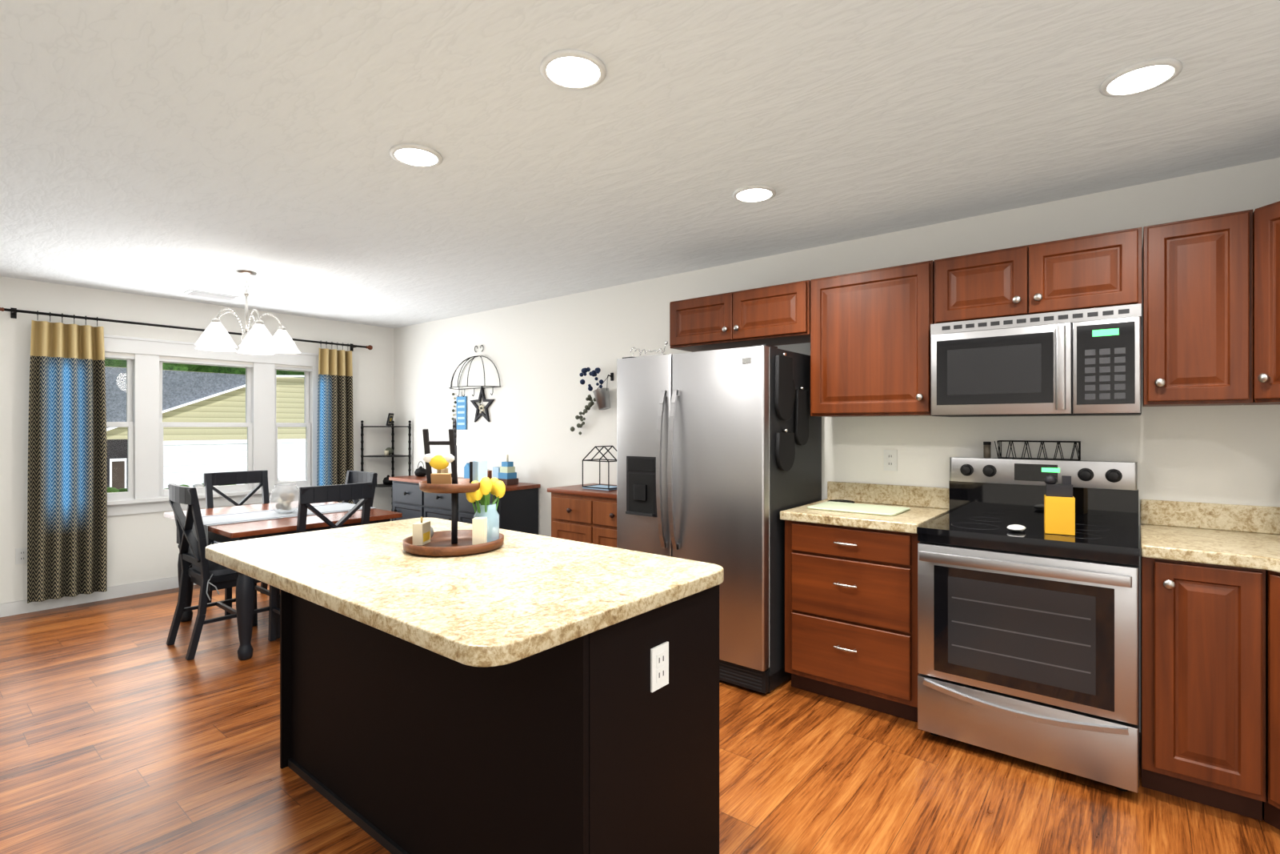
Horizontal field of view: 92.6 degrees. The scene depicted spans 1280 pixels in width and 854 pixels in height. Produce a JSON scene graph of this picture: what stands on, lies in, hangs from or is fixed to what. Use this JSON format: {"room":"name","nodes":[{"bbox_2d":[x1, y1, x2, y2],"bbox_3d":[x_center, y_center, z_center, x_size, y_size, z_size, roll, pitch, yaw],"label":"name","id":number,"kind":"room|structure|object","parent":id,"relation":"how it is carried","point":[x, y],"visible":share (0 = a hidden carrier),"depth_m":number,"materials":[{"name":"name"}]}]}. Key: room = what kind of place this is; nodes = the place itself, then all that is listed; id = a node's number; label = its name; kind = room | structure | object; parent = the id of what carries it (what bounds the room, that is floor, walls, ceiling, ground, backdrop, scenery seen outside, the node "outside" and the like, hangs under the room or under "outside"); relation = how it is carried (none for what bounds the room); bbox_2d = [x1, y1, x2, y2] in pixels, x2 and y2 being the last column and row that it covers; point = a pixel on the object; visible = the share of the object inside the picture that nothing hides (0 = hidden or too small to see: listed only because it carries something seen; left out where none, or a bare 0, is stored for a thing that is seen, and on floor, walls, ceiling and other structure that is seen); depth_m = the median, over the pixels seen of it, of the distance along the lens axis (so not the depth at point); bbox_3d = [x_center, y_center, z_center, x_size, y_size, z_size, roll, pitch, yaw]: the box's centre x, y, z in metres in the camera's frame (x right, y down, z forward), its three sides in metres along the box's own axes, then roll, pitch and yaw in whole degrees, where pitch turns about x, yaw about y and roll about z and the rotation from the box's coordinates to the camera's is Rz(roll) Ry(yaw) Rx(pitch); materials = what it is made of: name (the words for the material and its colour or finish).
{"room":"kitchen","nodes":[
{"label":"kitchen","id":0,"kind":"room"},
{"bbox_2d":[0,276,394,603],"bbox_3d":[-4.705,0.140,4.351,0.150,2.440,6.500,0,0,39],"label":"wall","id":1,"kind":"structure","parent":0,"point":[142,546],"depth_m":4.98,"materials":[{"name":"white paint"}]},
{"bbox_2d":[15,547,27,563],"bbox_3d":[-4.508,0.940,4.468,0.008,0.115,0.072,0,0,39],"label":"wall outlet plate","id":2,"kind":"object","parent":1,"relation":"attached to","point":[21,554],"depth_m":4.46,"materials":[{"name":"white plastic"}]},
{"bbox_2d":[0,576,195,616],"bbox_3d":[-4.632,1.312,4.308,0.017,0.095,6.180,0,0,39],"label":"baseboard","id":3,"kind":"structure","parent":1,"relation":"attached to","point":[15,607],"depth_m":4.75,"materials":[{"name":"white wood"}]},
{"bbox_2d":[0,307,372,351],"bbox_3d":[-3.704,-0.825,5.377,0.112,0.075,2.761,0,0,39],"label":"curtain rod","id":4,"kind":"object","parent":1,"relation":"attached to","point":[14,311],"visible":0.88,"depth_m":4.88,"materials":[{"name":"black metal"}]},
{"bbox_2d":[27,310,107,603],"bbox_3d":[-4.296,0.212,4.598,0.068,2.126,0.440,0,0,39],"label":"curtain","id":5,"kind":"object","parent":4,"relation":"hanging from","point":[67,513],"visible":1,"depth_m":4.60,"materials":[{"name":"fabric"}]},
{"bbox_2d":[316,340,353,503],"bbox_3d":[-3.058,0.212,6.127,0.068,2.126,0.355,0,0,39],"label":"curtain","id":6,"kind":"object","parent":4,"relation":"hanging from","point":[335,443],"visible":0.71,"depth_m":6.12,"materials":[{"name":"fabric"}]},
{"bbox_2d":[107,478,290,492],"bbox_3d":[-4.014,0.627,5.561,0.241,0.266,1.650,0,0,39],"label":"window sill","id":7,"kind":"structure","parent":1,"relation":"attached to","point":[110,490],"depth_m":5.19,"materials":[{"name":"white wood"}]},
{"bbox_2d":[104,334,318,515],"bbox_3d":[-3.796,-0.010,5.390,0.155,1.430,1.970,0,0,39],"label":"window","id":8,"kind":"structure","parent":1,"relation":"in","point":[145,424],"depth_m":5.27,"materials":[{"name":"white wood"}]},
{"bbox_2d":[0,581,1279,853],"bbox_3d":[-1.700,1.420,1.917,7.885,0.120,6.500,0,0,39],"label":"floor","id":9,"kind":"structure","parent":0,"point":[125,727],"depth_m":2.39,"materials":[{"name":"brown wood"}]},
{"bbox_2d":[166,483,279,659],"bbox_3d":[-2.642,0.859,3.889,0.506,1.008,0.507,0,0,39],"label":"chair","id":10,"kind":"object","parent":9,"relation":"on","point":[205,574],"visible":0.88,"depth_m":3.72,"materials":[{"name":"black paint"}]},
{"bbox_2d":[204,469,269,615],"bbox_3d":[-3.032,0.859,4.726,0.507,1.008,0.506,0,0,39],"label":"chair","id":11,"kind":"object","parent":9,"relation":"on","point":[218,478],"visible":0.17,"depth_m":4.83,"materials":[{"name":"black paint"}]},
{"bbox_2d":[164,500,402,659],"bbox_3d":[-2.493,0.979,4.271,1.330,0.762,1.040,0,0,39],"label":"dining table","id":12,"kind":"object","parent":9,"relation":"on","point":[245,591],"visible":0.29,"depth_m":3.75,"materials":[{"name":"brown wood"}]},
{"bbox_2d":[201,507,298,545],"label":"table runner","id":13,"kind":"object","parent":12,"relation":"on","point":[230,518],"depth_m":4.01,"materials":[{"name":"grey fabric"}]},
{"bbox_2d":[312,502,355,513],"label":"table runner","id":14,"kind":"object","parent":12,"relation":"on","point":[342,506],"depth_m":4.49,"materials":[{"name":"grey fabric"}]},
{"bbox_2d":[269,483,299,513],"bbox_3d":[-2.458,0.495,4.242,0.190,0.195,0.190,0,0,39],"label":"jar","id":15,"kind":"object","parent":14,"relation":"on","point":[285,501],"visible":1,"depth_m":4.20,"materials":[{"name":"clear glass"}]},
{"bbox_2d":[268,481,372,640],"bbox_3d":[-2.039,0.859,3.916,0.507,1.008,0.506,0,0,39],"label":"chair","id":16,"kind":"object","parent":9,"relation":"on","point":[363,491],"visible":0.29,"depth_m":3.79,"materials":[{"name":"black paint"}]},
{"bbox_2d":[341,470,377,506],"bbox_3d":[-2.347,0.859,4.681,0.506,1.008,0.507,0,0,39],"label":"chair","id":17,"kind":"object","parent":9,"relation":"on","point":[354,477],"visible":0.15,"depth_m":4.86,"materials":[{"name":"black paint"}]},
{"bbox_2d":[360,420,411,520],"bbox_3d":[-2.666,0.645,6.425,0.369,1.429,0.369,0,0,39],"label":"etagere","id":18,"kind":"object","parent":9,"relation":"on","point":[392,454],"visible":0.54,"depth_m":6.40,"materials":[{"name":"black metal"}]},
{"bbox_2d":[382,412,393,483],"bbox_3d":[-2.664,0.231,6.515,0.134,0.756,0.141,0,0,39],"label":"decor","id":19,"kind":"object","parent":18,"relation":"on","point":[387,451],"visible":0.92,"depth_m":6.48,"materials":[{"name":"black"}]},
{"bbox_2d":[388,475,540,534],"bbox_3d":[-1.646,0.922,5.551,1.705,0.875,0.454,0,0,39],"label":"buffet","id":20,"kind":"object","parent":9,"relation":"on","point":[518,508],"visible":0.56,"depth_m":5.20,"materials":[{"name":"black paint"}]},
{"bbox_2d":[414,460,426,475],"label":"decor","id":21,"kind":"object","parent":20,"relation":"on","point":[421,471],"depth_m":5.98,"materials":[{"name":"black"}]},
{"bbox_2d":[464,462,469,478],"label":"decor","id":22,"kind":"object","parent":20,"relation":"on","point":[466,468],"depth_m":5.51,"materials":[{"name":"blue"}]},
{"bbox_2d":[487,454,518,484],"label":"decor","id":23,"kind":"object","parent":20,"relation":"on","point":[506,473],"depth_m":5.14,"materials":[{"name":"blue"}]},
{"bbox_2d":[280,584,719,853],"bbox_3d":[-0.587,0.918,2.175,1.660,0.885,0.652,0,0,39],"label":"kitchen island","id":24,"kind":"object","parent":9,"relation":"on","point":[605,740],"visible":0.58,"depth_m":1.73,"materials":[{"name":"black wood"}]},
{"bbox_2d":[205,517,723,666],"bbox_3d":[-0.662,0.453,2.067,1.690,0.042,0.930,0,0,39],"label":"island countertop","id":25,"kind":"structure","parent":24,"relation":"on","point":[517,596],"depth_m":1.71,"materials":[{"name":"stone"}]},
{"bbox_2d":[402,418,505,556],"bbox_3d":[-0.664,0.200,2.191,0.348,0.462,0.348,0,0,39],"label":"centerpiece","id":26,"kind":"object","parent":25,"relation":"on","point":[483,535],"visible":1,"depth_m":2.15,"materials":[{"name":"brown wood"}]},
{"bbox_2d":[547,483,616,547],"bbox_3d":[-0.182,0.900,4.319,0.880,0.920,0.526,0,0,39],"label":"dresser","id":27,"kind":"object","parent":9,"relation":"on","point":[579,513],"visible":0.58,"depth_m":4.20,"materials":[{"name":"brown wood"}]},
{"bbox_2d":[582,445,616,490],"bbox_3d":[-0.256,0.286,4.364,0.258,0.304,0.188,0,0,39],"label":"glass terrarium","id":28,"kind":"object","parent":27,"relation":"on","point":[604,487],"visible":0.83,"depth_m":4.34,"materials":[{"name":"black"}]},
{"bbox_2d":[616,344,821,693],"bbox_3d":[0.441,0.466,3.598,0.973,1.765,0.792,0,0,39],"label":"refrigerator","id":29,"kind":"object","parent":9,"relation":"on","point":[702,476],"visible":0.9,"depth_m":3.23,"materials":[{"name":"grey metal"}]},
{"bbox_2d":[629,340,667,356],"bbox_3d":[0.051,-0.459,3.639,0.279,0.080,0.030,0,0,39],"label":"sign","id":30,"kind":"object","parent":29,"relation":"on","point":[660,349],"visible":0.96,"depth_m":3.63,"materials":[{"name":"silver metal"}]},
{"bbox_2d":[774,352,808,471],"bbox_3d":[0.813,-0.078,3.262,0.022,0.616,0.378,0,0,39],"label":"oven mitts","id":31,"kind":"object","parent":29,"relation":"attached to","point":[787,395],"visible":1,"depth_m":3.20,"materials":[{"name":"black fabric"}]},
{"bbox_2d":[784,520,919,721],"bbox_3d":[1.181,0.917,3.172,0.653,0.884,0.619,0,0,39],"label":"base cabinet","id":32,"kind":"object","parent":9,"relation":"on","point":[851,593],"depth_m":2.91,"materials":[{"name":"brown wood"}]},
{"bbox_2d":[780,480,949,533],"bbox_3d":[1.173,0.397,3.169,0.665,0.154,0.643,0,0,39],"label":"countertop","id":33,"kind":"structure","parent":32,"relation":"on","point":[926,504],"depth_m":3.21,"materials":[{"name":"stone"}]},
{"bbox_2d":[807,499,910,515],"bbox_3d":[1.172,0.423,3.258,0.470,0.010,0.449,0,0,39],"label":"cutting board","id":34,"kind":"object","parent":33,"relation":"on","point":[842,506],"visible":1,"depth_m":3.17,"materials":[{"name":"white plastic"}]},
{"bbox_2d":[916,456,1139,792],"bbox_3d":[1.693,0.757,2.672,0.756,1.205,0.717,0,0,39],"label":"range","id":35,"kind":"object","parent":9,"relation":"on","point":[1028,642],"visible":0.96,"depth_m":2.45,"materials":[{"name":"grey metal"}]},
{"bbox_2d":[983,440,1080,460],"bbox_3d":[1.870,0.110,2.936,0.395,0.088,0.084,0,0,39],"label":"spice rack","id":36,"kind":"object","parent":35,"relation":"on","point":[986,449],"visible":0.96,"depth_m":2.93,"materials":[{"name":"black metal"}]},
{"bbox_2d":[1007,475,1075,535],"bbox_3d":[1.664,0.318,2.542,0.234,0.237,0.158,0,0,39],"label":"items on the range top","id":37,"kind":"object","parent":35,"relation":"on","point":[1059,509],"visible":1,"depth_m":2.50,"materials":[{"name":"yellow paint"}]},
{"bbox_2d":[1140,554,1264,820],"bbox_3d":[2.157,0.917,2.380,0.322,0.884,0.619,0,0,39],"label":"base cabinet","id":38,"kind":"object","parent":9,"relation":"on","point":[1210,684],"depth_m":2.14,"materials":[{"name":"brown wood"}]},
{"bbox_2d":[1140,499,1279,571],"bbox_3d":[2.409,0.397,1.963,1.244,0.154,0.957,0,0,39],"label":"countertop","id":39,"kind":"structure","parent":38,"relation":"on","point":[1247,536],"depth_m":2.45,"materials":[{"name":"stone"}]},
{"bbox_2d":[1264,571,1279,829],"bbox_3d":[2.119,0.923,1.826,0.305,0.872,0.305,0,0,39],"label":"base cabinet","id":40,"kind":"object","parent":9,"relation":"on","point":[1272,592],"depth_m":2.02,"materials":[{"name":"brown wood"}]},
{"bbox_2d":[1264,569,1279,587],"bbox_3d":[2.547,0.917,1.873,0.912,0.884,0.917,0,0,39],"label":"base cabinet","id":41,"kind":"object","parent":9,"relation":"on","point":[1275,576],"depth_m":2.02,"materials":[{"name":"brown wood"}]},
{"bbox_2d":[0,0,1279,327],"bbox_3d":[-1.700,-1.140,1.917,7.885,0.120,6.500,0,0,39],"label":"ceiling","id":42,"kind":"structure","parent":0,"point":[171,149],"depth_m":2.24,"materials":[{"name":"white paint"}]},
{"bbox_2d":[183,289,239,300],"bbox_3d":[-3.489,-1.070,4.987,0.160,0.019,0.340,0,0,39],"label":"ceiling vent","id":43,"kind":"object","parent":42,"relation":"in","point":[208,294],"visible":1,"depth_m":4.95,"materials":[{"name":"white metal"}]},
{"bbox_2d":[194,269,300,355],"bbox_3d":[-2.730,-0.809,4.259,0.629,0.539,0.642,0,0,39],"label":"chandelier","id":44,"kind":"object","parent":42,"relation":"hanging from","point":[258,338],"visible":1,"depth_m":4.19,"materials":[{"name":"white glass"}]},
{"bbox_2d":[389,143,442,167],"bbox_3d":[-0.888,-1.074,2.431,0.199,0.012,0.199,0,0,-6],"label":"recessed light","id":45,"kind":"object","parent":42,"relation":"in","point":[416,155],"depth_m":2.42,"materials":[{"name":"white plastic"}]},
{"bbox_2d":[540,49,606,90],"bbox_3d":[-0.201,-1.074,1.849,0.199,0.012,0.199,0,0,-6],"label":"recessed light","id":46,"kind":"object","parent":42,"relation":"in","point":[570,69],"depth_m":1.84,"materials":[{"name":"white plastic"}]},
{"bbox_2d":[732,184,775,202],"bbox_3d":[0.527,-1.074,2.828,0.199,0.012,0.199,0,0,-6],"label":"recessed light","id":47,"kind":"object","parent":42,"relation":"in","point":[753,193],"depth_m":2.82,"materials":[{"name":"white"}]},
{"bbox_2d":[1099,57,1183,96],"bbox_3d":[1.543,-1.074,1.890,0.199,0.012,0.199,0,0,-6],"label":"recessed light","id":48,"kind":"object","parent":42,"relation":"in","point":[1145,76],"depth_m":1.88,"materials":[{"name":"white"}]},
{"bbox_2d":[394,157,1279,731],"bbox_3d":[0.356,0.140,4.337,7.735,2.440,0.150,0,0,39],"label":"wall","id":49,"kind":"structure","parent":0,"point":[540,354],"depth_m":3.56,"materials":[{"name":"white paint"}]},
{"bbox_2d":[451,386,494,429],"bbox_3d":[-1.590,-0.177,5.793,0.643,0.405,0.029,0,0,39],"label":"star","id":50,"kind":"object","parent":49,"relation":"attached to","point":[461,402],"visible":0.98,"depth_m":5.86,"materials":[{"name":"black"}]},
{"bbox_2d":[448,344,500,396],"bbox_3d":[-1.583,-0.527,5.648,0.646,0.478,0.246,0,0,39],"label":"wall decor","id":51,"kind":"object","parent":49,"relation":"attached to","point":[458,386],"depth_m":5.65,"materials":[{"name":"black metal"}]},
{"bbox_2d":[570,367,613,434],"bbox_3d":[-0.393,-0.201,4.755,0.411,0.527,0.138,0,0,39],"label":"potted plant","id":52,"kind":"object","parent":49,"relation":"attached to","point":[602,398],"visible":1,"depth_m":4.67,"materials":[{"name":"black metal"}]},
{"bbox_2d":[669,280,810,351],"bbox_3d":[0.656,-0.660,3.782,0.950,0.300,0.337,0,0,39],"label":"upper cabinet","id":53,"kind":"object","parent":49,"relation":"attached to","point":[777,314],"depth_m":3.62,"materials":[{"name":"brown wood"}]},
{"bbox_2d":[804,260,935,416],"bbox_3d":[1.272,-0.435,3.283,0.625,0.750,0.337,0,0,39],"label":"upper cabinet","id":54,"kind":"object","parent":49,"relation":"attached to","point":[869,338],"depth_m":3.13,"materials":[{"name":"brown wood"}]},
{"bbox_2d":[884,449,897,470],"bbox_3d":[1.389,0.185,3.398,0.072,0.115,0.007,0,0,39],"label":"wall outlet plate","id":55,"kind":"object","parent":49,"relation":"attached to","point":[890,459],"depth_m":3.39,"materials":[{"name":"white plastic"}]},
{"bbox_2d":[935,226,1146,323],"bbox_3d":[1.822,-0.650,2.838,0.780,0.320,0.337,0,0,39],"label":"upper cabinet","id":56,"kind":"object","parent":49,"relation":"attached to","point":[1104,270],"depth_m":2.67,"materials":[{"name":"brown wood"}]},
{"bbox_2d":[930,303,1141,416],"bbox_3d":[1.785,-0.269,2.789,0.772,0.434,0.452,0,0,39],"label":"microwave","id":57,"kind":"object","parent":56,"relation":"attached to","point":[1082,362],"visible":1,"depth_m":2.61,"materials":[{"name":"grey metal"}]},
{"bbox_2d":[1143,209,1251,406],"bbox_3d":[2.251,-0.450,2.490,0.315,0.720,0.337,0,0,39],"label":"upper cabinet","id":58,"kind":"object","parent":49,"relation":"attached to","point":[1211,310],"depth_m":2.36,"materials":[{"name":"brown wood"}]},
{"bbox_2d":[1248,200,1279,402],"bbox_3d":[2.297,-0.450,2.058,0.300,0.696,0.301,0,0,39],"label":"upper cabinet","id":59,"kind":"object","parent":49,"relation":"attached to","point":[1264,223],"depth_m":2.22,"materials":[{"name":"brown wood"}]},
{"bbox_2d":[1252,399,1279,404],"bbox_3d":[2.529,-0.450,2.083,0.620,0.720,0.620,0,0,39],"label":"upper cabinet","id":60,"kind":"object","parent":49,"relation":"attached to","point":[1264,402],"depth_m":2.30,"materials":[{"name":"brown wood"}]},
{"label":"outside","id":61,"kind":"structure","parent":0,"visible":0},
{"bbox_3d":[-13.841,2.560,17.024,29.700,0.100,26.000,0,0,39],"label":"ground","id":62,"kind":"structure","parent":61,"visible":0},
{"bbox_2d":[104,358,303,377],"bbox_3d":[-13.093,-1.887,16.738,5.567,8.894,19.772,0,0,39],"label":"trees","id":63,"kind":"object","parent":62,"relation":"on","point":[170,366],"depth_m":16.77,"materials":[{"name":"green plant"}]},
{"bbox_2d":[104,366,305,488],"bbox_3d":[-10.097,0.595,13.992,3.095,3.830,16.000,0,0,39],"label":"house","id":64,"kind":"structure","parent":62,"relation":"on","point":[232,414],"depth_m":12.90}
]}

